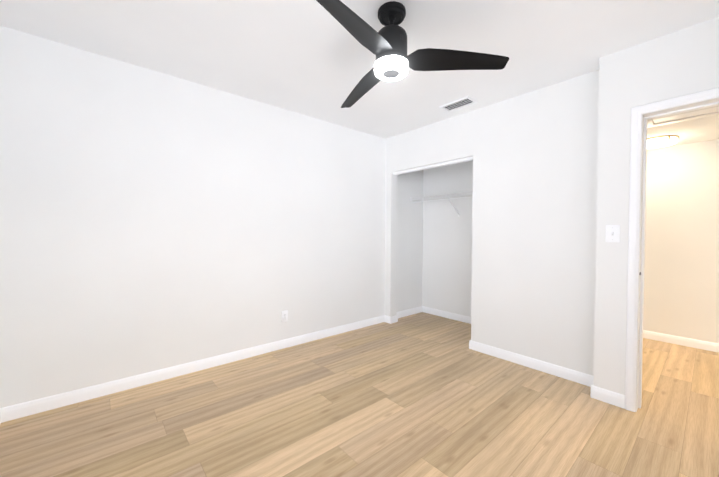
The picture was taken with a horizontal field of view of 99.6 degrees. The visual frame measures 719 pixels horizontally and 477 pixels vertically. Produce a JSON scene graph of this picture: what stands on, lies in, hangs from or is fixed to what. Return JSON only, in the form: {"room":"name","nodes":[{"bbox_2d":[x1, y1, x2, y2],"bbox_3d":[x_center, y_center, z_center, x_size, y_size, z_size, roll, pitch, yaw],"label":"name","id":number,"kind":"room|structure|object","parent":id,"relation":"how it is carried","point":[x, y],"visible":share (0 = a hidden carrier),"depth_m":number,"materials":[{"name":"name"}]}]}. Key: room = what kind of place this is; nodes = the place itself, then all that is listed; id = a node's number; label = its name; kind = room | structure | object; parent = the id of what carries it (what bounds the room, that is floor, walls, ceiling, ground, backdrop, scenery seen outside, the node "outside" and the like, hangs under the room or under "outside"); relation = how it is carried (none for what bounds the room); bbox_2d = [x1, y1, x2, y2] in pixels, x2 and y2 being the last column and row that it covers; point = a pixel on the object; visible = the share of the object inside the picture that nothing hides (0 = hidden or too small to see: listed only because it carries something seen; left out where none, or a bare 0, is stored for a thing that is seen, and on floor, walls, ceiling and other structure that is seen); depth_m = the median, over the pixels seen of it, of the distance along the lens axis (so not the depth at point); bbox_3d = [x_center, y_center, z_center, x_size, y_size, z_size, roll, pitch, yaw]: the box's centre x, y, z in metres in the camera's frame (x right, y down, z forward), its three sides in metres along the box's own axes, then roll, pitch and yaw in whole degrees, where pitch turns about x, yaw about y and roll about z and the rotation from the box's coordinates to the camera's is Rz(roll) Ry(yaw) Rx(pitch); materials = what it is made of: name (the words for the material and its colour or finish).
{"room":"empty bedroom","nodes":[
{"label":"empty bedroom","id":0,"kind":"room"},
{"bbox_2d":[0,26,422,407],"bbox_3d":[-0.678,-0.098,3.295,4.470,2.460,0.120,-1,1,-41],"label":"wall","id":1,"kind":"structure","parent":0,"point":[151,220],"depth_m":2.44,"materials":[{"name":"paint"}]},
{"bbox_2d":[0,410,3,423],"bbox_3d":[-1.124,1.131,0.591,0.014,0.088,3.440,-1,1,-41],"label":"baseboard","id":2,"kind":"structure","parent":1,"relation":"attached to","point":[1,411],"depth_m":1.89,"materials":[{"name":"white wood"}]},
{"bbox_2d":[0,315,387,421],"bbox_3d":[-0.932,1.092,2.997,3.380,0.088,0.040,-1,1,-41],"label":"baseboard","id":3,"kind":"structure","parent":1,"relation":"attached to","point":[20,410],"depth_m":2.44,"materials":[{"name":"white wood"}]},
{"bbox_2d":[281,310,287,321],"bbox_3d":[-0.774,0.807,3.147,0.072,0.116,0.009,-1,1,-41],"label":"outlet","id":4,"kind":"object","parent":1,"relation":"attached to","point":[284,316],"visible":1,"depth_m":3.14,"materials":[{"name":"white plastic"}]},
{"bbox_2d":[388,306,423,321],"bbox_3d":[0.695,1.078,4.394,0.670,0.088,0.040,-1,1,-41],"label":"baseboard","id":5,"kind":"structure","parent":1,"relation":"attached to","point":[416,310],"depth_m":4.37,"materials":[{"name":"white wood"}]},
{"bbox_2d":[0,312,718,476],"bbox_3d":[1.433,1.221,1.649,5.510,0.100,5.410,-1,1,-41],"label":"floor","id":6,"kind":"structure","parent":0,"point":[421,394],"depth_m":1.93,"materials":[{"name":"brown wood"}]},
{"bbox_2d":[0,0,718,138],"bbox_3d":[1.447,-1.348,1.607,5.510,0.120,5.410,-1,1,-41],"label":"ceiling","id":7,"kind":"structure","parent":0,"point":[313,58],"depth_m":2.00,"materials":[{"name":"paint"}]},
{"bbox_2d":[316,0,508,107],"bbox_3d":[0.076,-1.121,1.754,1.117,0.354,1.105,-1,1,-41],"label":"fan","id":8,"kind":"object","parent":7,"relation":"hanging from","point":[386,44],"visible":1,"depth_m":1.68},
{"bbox_2d":[439,96,477,111],"bbox_3d":[0.963,-1.306,2.970,0.178,0.017,0.315,-1,1,-41],"label":"ceiling vent","id":9,"kind":"object","parent":7,"relation":"in","point":[458,104],"visible":0.98,"depth_m":2.95,"materials":[{"name":"white metal"}]},
{"bbox_2d":[422,161,472,316],"bbox_3d":[1.708,-0.094,3.856,0.120,2.460,2.140,-1,1,-41],"label":"wall","id":10,"kind":"structure","parent":0,"point":[447,263],"depth_m":4.29,"materials":[{"name":"paint"}]},
{"bbox_2d":[410,191,472,216],"bbox_3d":[1.507,-0.439,3.755,0.312,0.292,2.020,-1,1,-41],"label":"wire closet shelf","id":11,"kind":"object","parent":10,"relation":"attached to","point":[445,196],"visible":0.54,"depth_m":4.09,"materials":[{"name":"white metal"}]},
{"bbox_2d":[424,306,470,323],"bbox_3d":[1.612,1.091,3.877,0.014,0.088,2.020,-1,1,-41],"label":"baseboard","id":12,"kind":"structure","parent":10,"relation":"attached to","point":[458,317],"depth_m":4.28,"materials":[{"name":"white wood"}]},
{"bbox_2d":[384,70,598,375],"bbox_3d":[1.148,-0.087,3.249,0.120,2.460,2.330,-1,1,-41],"label":"wall","id":13,"kind":"structure","parent":0,"point":[534,154],"depth_m":2.72,"materials":[{"name":"paint"}]},
{"bbox_2d":[393,156,472,174],"bbox_3d":[0.837,-0.849,3.599,0.055,0.030,1.150,-1,1,-41],"label":"trim","id":14,"kind":"structure","parent":13,"relation":"attached to","point":[467,159],"depth_m":3.53,"materials":[{"name":"white wood"}]},
{"bbox_2d":[472,341,563,373],"bbox_3d":[1.490,1.106,2.951,0.034,0.088,0.774,-1,1,-41],"label":"baseboard","id":15,"kind":"structure","parent":13,"relation":"attached to","point":[528,361],"depth_m":2.78,"materials":[{"name":"white wood"}]},
{"bbox_2d":[572,370,585,377],"bbox_3d":[2.479,1.109,3.123,1.720,0.088,0.014,-1,1,-41],"label":"baseboard","id":16,"kind":"structure","parent":13,"relation":"attached to","point":[575,374],"depth_m":2.45,"materials":[{"name":"white wood"}]},
{"bbox_2d":[593,17,718,411],"bbox_3d":[2.190,-0.057,1.798,0.190,2.460,1.230,-1,1,-41],"label":"wall","id":17,"kind":"structure","parent":0,"point":[685,61],"depth_m":2.09,"materials":[{"name":"paint"}]},
{"bbox_2d":[605,225,619,241],"bbox_3d":[1.771,-0.034,2.127,0.018,0.122,0.078,-1,1,-41],"label":"light switch","id":18,"kind":"object","parent":17,"relation":"attached to","point":[612,233],"visible":1,"depth_m":2.13,"materials":[{"name":"white plastic"}]},
{"bbox_2d":[625,87,718,411],"bbox_3d":[2.210,0.149,1.777,0.226,2.049,0.943,-1,1,-41],"label":"door frame","id":19,"kind":"structure","parent":17,"relation":"attached to","point":[637,112],"depth_m":2.04,"materials":[{"name":"white wood"}]},
{"bbox_2d":[647,107,718,127],"bbox_3d":[2.591,-0.993,2.143,0.790,0.016,0.930,-1,1,-41],"label":"trim","id":20,"kind":"structure","parent":17,"relation":"attached to","point":[686,116],"depth_m":2.51,"materials":[{"name":"white wood"}]},
{"bbox_2d":[643,139,718,343],"bbox_3d":[4.220,-0.058,2.527,0.120,2.460,3.150,-1,1,-41],"label":"wall","id":21,"kind":"structure","parent":0,"point":[681,280],"depth_m":3.28,"materials":[{"name":"paint"}]},
{"bbox_2d":[643,330,718,352],"bbox_3d":[4.124,1.127,2.548,0.014,0.088,3.030,-1,1,-41],"label":"baseboard","id":22,"kind":"structure","parent":21,"relation":"attached to","point":[710,346],"depth_m":3.28,"materials":[{"name":"white wood"}]},
{"bbox_2d":[647,115,718,149],"bbox_3d":[3.436,-1.137,1.910,1.860,0.290,3.030,-1,1,-41],"label":"ceiling","id":23,"kind":"structure","parent":0,"point":[697,130],"depth_m":2.84,"materials":[{"name":"paint"}]},
{"bbox_2d":[647,135,678,148],"bbox_3d":[3.071,-0.988,3.135,0.312,0.054,0.312,-1,1,-41],"label":"ceiling lamp","id":24,"kind":"object","parent":23,"relation":"attached to","point":[659,141],"visible":0.77,"depth_m":3.04,"materials":[{"name":"white glass"}]}
]}

